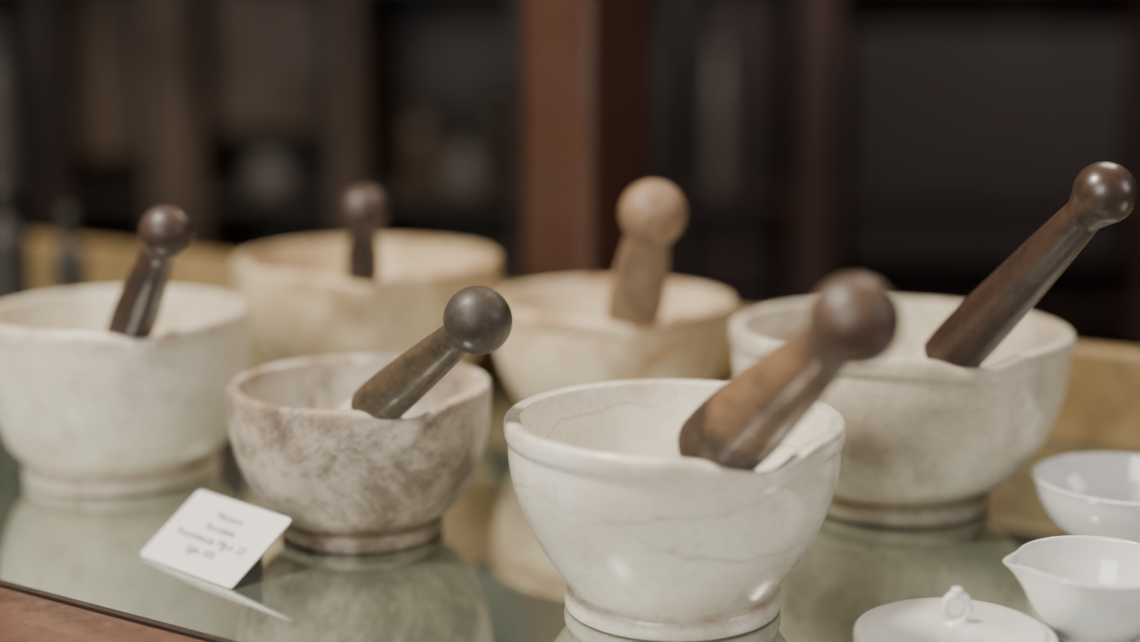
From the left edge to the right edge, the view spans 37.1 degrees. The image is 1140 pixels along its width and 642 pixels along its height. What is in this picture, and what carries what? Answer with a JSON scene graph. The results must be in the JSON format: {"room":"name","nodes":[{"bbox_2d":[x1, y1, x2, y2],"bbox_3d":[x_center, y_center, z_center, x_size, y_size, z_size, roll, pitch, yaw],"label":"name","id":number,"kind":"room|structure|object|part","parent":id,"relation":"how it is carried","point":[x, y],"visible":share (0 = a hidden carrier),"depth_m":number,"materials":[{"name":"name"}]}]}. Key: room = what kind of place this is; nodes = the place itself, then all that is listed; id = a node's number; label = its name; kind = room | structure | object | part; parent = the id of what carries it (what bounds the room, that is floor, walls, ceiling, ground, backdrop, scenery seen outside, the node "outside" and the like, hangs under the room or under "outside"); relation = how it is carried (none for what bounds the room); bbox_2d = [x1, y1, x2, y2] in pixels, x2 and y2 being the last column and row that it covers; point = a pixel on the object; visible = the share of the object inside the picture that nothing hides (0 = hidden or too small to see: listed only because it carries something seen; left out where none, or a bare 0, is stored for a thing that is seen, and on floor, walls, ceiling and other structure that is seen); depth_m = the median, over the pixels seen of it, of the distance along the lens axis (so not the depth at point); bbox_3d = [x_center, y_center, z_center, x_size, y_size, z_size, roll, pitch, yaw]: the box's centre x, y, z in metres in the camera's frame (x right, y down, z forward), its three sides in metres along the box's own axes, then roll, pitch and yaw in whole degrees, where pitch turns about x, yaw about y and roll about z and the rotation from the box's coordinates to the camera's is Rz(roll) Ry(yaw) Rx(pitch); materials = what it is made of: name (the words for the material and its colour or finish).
{"room":"pharmacy","nodes":[
{"label":"pharmacy","id":0,"kind":"room"},
{"bbox_3d":[0.000,1.092,1.219,8.000,0.100,7.000,0,11,0],"label":"floor","id":1,"kind":"structure","parent":0,"visible":0},
{"bbox_2d":[0,0,1139,348],"bbox_3d":[0.000,-0.549,3.778,6.000,2.205,0.430,0,11,0],"label":"tall cabinet","id":2,"kind":"object","parent":1,"relation":"on","point":[913,147],"visible":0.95,"depth_m":3.67,"materials":[{"name":"wood"}]},
{"bbox_2d":[0,28,20,189],"bbox_3d":[-1.260,-0.477,3.715,0.101,0.381,0.101,0,10,0],"label":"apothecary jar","id":3,"kind":"object","parent":2,"relation":"on","point":[10,154],"depth_m":3.70,"materials":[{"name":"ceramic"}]},
{"bbox_3d":[-0.985,-0.928,3.560,0.130,1.180,0.020,0,10,0],"label":"door panel","id":4,"kind":"part","parent":2,"relation":"part of","materials":[{"name":"brown wood"}]},
{"bbox_3d":[-0.640,-0.958,3.555,0.240,1.120,0.020,0,10,0],"label":"door panel","id":5,"kind":"part","parent":2,"relation":"part of","materials":[{"name":"brown wood"}]},
{"bbox_2d":[247,149,293,190],"bbox_3d":[-0.660,-0.334,3.742,0.101,0.090,0.101,0,10,0],"label":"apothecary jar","id":6,"kind":"object","parent":2,"relation":"on","point":[269,171],"depth_m":3.70,"materials":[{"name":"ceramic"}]},
{"bbox_2d":[397,98,442,190],"bbox_3d":[-0.330,-0.388,3.732,0.101,0.200,0.101,0,10,0],"label":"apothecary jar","id":7,"kind":"object","parent":2,"relation":"on","point":[419,136],"depth_m":3.70,"materials":[{"name":"brown glass"}]},
{"bbox_2d":[443,140,483,190],"bbox_3d":[-0.235,-0.344,3.740,0.091,0.110,0.091,0,10,0],"label":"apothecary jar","id":8,"kind":"object","parent":2,"relation":"on","point":[463,166],"depth_m":3.71,"materials":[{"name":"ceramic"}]},
{"bbox_2d":[484,75,517,189],"bbox_3d":[-0.150,-0.416,3.747,0.081,0.251,0.081,0,10,0],"label":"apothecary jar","id":9,"kind":"object","parent":2,"relation":"on","point":[501,113],"depth_m":3.72,"materials":[{"name":"black glass"}]},
{"bbox_2d":[10,178,1139,206],"bbox_3d":[0.000,-0.291,3.821,6.000,0.025,0.380,0,10,0],"label":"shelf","id":10,"kind":"object","parent":2,"relation":"attached to","point":[90,192],"depth_m":3.65,"materials":[{"name":"brown wood"}]},
{"bbox_2d":[524,0,647,283],"bbox_3d":[0.016,-0.448,1.605,0.080,1.012,0.110,6,12,31],"label":"post","id":11,"kind":"object","parent":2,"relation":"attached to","point":[586,61],"visible":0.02,"depth_m":1.61,"materials":[{"name":"brown wood"}]},
{"bbox_2d":[706,39,727,194],"bbox_3d":[0.315,-0.436,3.631,0.044,0.331,0.044,0,10,0],"label":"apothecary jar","id":12,"kind":"object","parent":2,"relation":"on","point":[716,49],"depth_m":3.62,"materials":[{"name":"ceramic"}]},
{"bbox_3d":[0.900,-0.378,3.663,0.600,0.500,0.020,0,10,0],"label":"door panel","id":13,"kind":"part","parent":2,"relation":"part of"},
{"bbox_2d":[0,343,1139,641],"bbox_3d":[-0.273,0.535,1.478,2.900,0.900,0.861,6,12,31],"label":"glass tabletop","id":14,"kind":"object","parent":1,"relation":"on","point":[73,568],"visible":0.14,"depth_m":1.05,"materials":[{"name":"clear glass"}]},
{"bbox_2d":[0,180,33,302],"bbox_3d":[-0.615,-0.073,1.848,0.057,0.160,0.057,0,11,0],"label":"glass bottle","id":15,"kind":"object","parent":14,"relation":"on","point":[16,276],"visible":0.7,"depth_m":1.83,"materials":[{"name":"glass"}]},
{"bbox_2d":[52,206,88,291],"bbox_3d":[-0.535,-0.055,1.821,0.036,0.135,0.036,0,11,0],"label":"glass bottle","id":16,"kind":"object","parent":14,"relation":"on","point":[69,260],"visible":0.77,"depth_m":1.81,"materials":[{"name":"glass"}]},
{"bbox_3d":[-0.479,0.183,1.077,2.900,0.060,0.081,6,12,31],"label":"rail","id":17,"kind":"part","parent":14,"relation":"part of","materials":[{"name":"brown wood"}]},
{"bbox_2d":[0,287,249,496],"bbox_3d":[-0.338,0.052,1.275,0.197,0.125,0.198,0,11,0],"label":"mortar","id":18,"kind":"object","parent":14,"relation":"on","point":[88,411],"visible":0.95,"depth_m":1.20,"materials":[{"name":"stone"}]},
{"bbox_2d":[105,205,193,338],"bbox_3d":[-0.309,0.009,1.190,0.036,0.193,0.177,-8,13,-37],"label":"pestle","id":19,"kind":"object","parent":18,"relation":"in","point":[165,232],"visible":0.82,"depth_m":1.14,"materials":[{"name":"brown wood"}]},
{"bbox_2d":[141,491,290,588],"bbox_3d":[-0.224,0.137,1.070,0.096,0.035,0.049,9,14,41],"label":"label card","id":20,"kind":"object","parent":14,"relation":"on","point":[213,538],"visible":1,"depth_m":1.07,"materials":[{"name":"white paper"}]},
{"bbox_2d":[226,355,490,553],"bbox_3d":[-0.139,0.090,1.132,0.174,0.102,0.174,1,11,7],"label":"mortar","id":21,"kind":"object","parent":14,"relation":"on","point":[346,481],"visible":0.91,"depth_m":1.07,"materials":[{"name":"stone"}]},
{"bbox_2d":[337,286,511,419],"bbox_3d":[-0.112,0.046,1.048,0.039,0.163,0.236,-8,13,-37],"label":"pestle","id":22,"kind":"object","parent":21,"relation":"in","point":[477,320],"visible":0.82,"depth_m":0.98,"materials":[{"name":"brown wood"}]},
{"bbox_2d":[233,238,499,365],"bbox_3d":[-0.178,0.007,1.502,0.232,0.130,0.238,0,11,0],"label":"mortar","id":23,"kind":"object","parent":14,"relation":"on","point":[298,295],"visible":0.46,"depth_m":1.41,"materials":[{"name":"stone"}]},
{"bbox_2d":[338,185,387,282],"bbox_3d":[-0.169,-0.028,1.403,0.040,0.178,0.142,-1,11,-7],"label":"pestle","id":24,"kind":"object","parent":23,"relation":"in","point":[362,209],"visible":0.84,"depth_m":1.33,"materials":[{"name":"brown wood"}]},
{"bbox_2d":[29,235,1139,451],"bbox_3d":[-0.091,0.001,1.675,2.900,0.079,0.027,6,12,31],"label":"rail","id":25,"kind":"object","parent":14,"relation":"on","point":[1100,407],"visible":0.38,"depth_m":1.36,"materials":[{"name":"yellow wood"}]},
{"bbox_2d":[496,278,734,401],"bbox_3d":[0.034,0.036,1.395,0.200,0.112,0.205,0,11,0],"label":"mortar","id":26,"kind":"object","parent":14,"relation":"on","point":[561,336],"visible":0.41,"depth_m":1.32,"materials":[{"name":"stone"}]},
{"bbox_2d":[606,180,686,326],"bbox_3d":[0.050,-0.015,1.300,0.048,0.204,0.222,-1,11,-5],"label":"pestle","id":27,"kind":"object","parent":26,"relation":"in","point":[652,213],"visible":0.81,"depth_m":1.22,"materials":[{"name":"brown wood"}]},
{"bbox_2d":[503,379,845,641],"bbox_3d":[0.060,0.110,0.989,0.196,0.114,0.199,0,11,0],"label":"mortar","id":28,"kind":"object","parent":14,"relation":"on","point":[644,546],"visible":0.94,"depth_m":0.93,"materials":[{"name":"ceramic"}]},
{"bbox_2d":[653,274,902,470],"bbox_3d":[0.085,0.059,0.896,0.048,0.202,0.268,-4,11,-22],"label":"pestle","id":29,"kind":"object","parent":28,"relation":"in","point":[854,320],"visible":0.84,"depth_m":0.82,"materials":[{"name":"brown wood"}]},
{"bbox_2d":[730,297,1075,526],"bbox_3d":[0.230,0.065,1.195,0.236,0.127,0.240,0,11,0],"label":"mortar","id":30,"kind":"object","parent":14,"relation":"on","point":[927,441],"visible":0.7,"depth_m":1.11,"materials":[{"name":"stone"}]},
{"bbox_2d":[914,161,1137,367],"bbox_3d":[0.255,0.006,1.070,0.038,0.226,0.219,-8,13,-36],"label":"pestle","id":31,"kind":"object","parent":30,"relation":"in","point":[1104,193],"visible":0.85,"depth_m":1.02,"materials":[{"name":"brown wood"}]},
{"bbox_2d":[853,586,1058,641],"bbox_3d":[0.209,0.162,0.923,0.112,0.037,0.112,0,11,0],"label":"lid","id":32,"kind":"object","parent":14,"relation":"on","point":[953,617],"visible":1,"depth_m":0.92,"materials":[{"name":"ceramic"}]},
{"bbox_3d":[0.209,0.155,0.922,0.018,0.019,0.006,0,10,0],"label":"ring handle","id":33,"kind":"part","parent":32,"relation":"part of","materials":[{"name":"ceramic"}]},
{"bbox_2d":[1003,535,1139,641],"bbox_3d":[0.292,0.154,0.941,0.089,0.046,0.089,10,15,44],"label":"bowl","id":34,"kind":"object","parent":14,"relation":"on","point":[1084,588],"visible":1,"depth_m":0.93,"materials":[{"name":"ceramic"}]},
{"bbox_2d":[1031,453,1139,542],"bbox_3d":[0.362,0.123,1.105,0.122,0.046,0.122,6,12,29],"label":"porcelain bowl","id":35,"kind":"object","parent":14,"relation":"on","point":[1090,494],"visible":0.78,"depth_m":1.13,"materials":[{"name":"white ceramic"}]}
]}

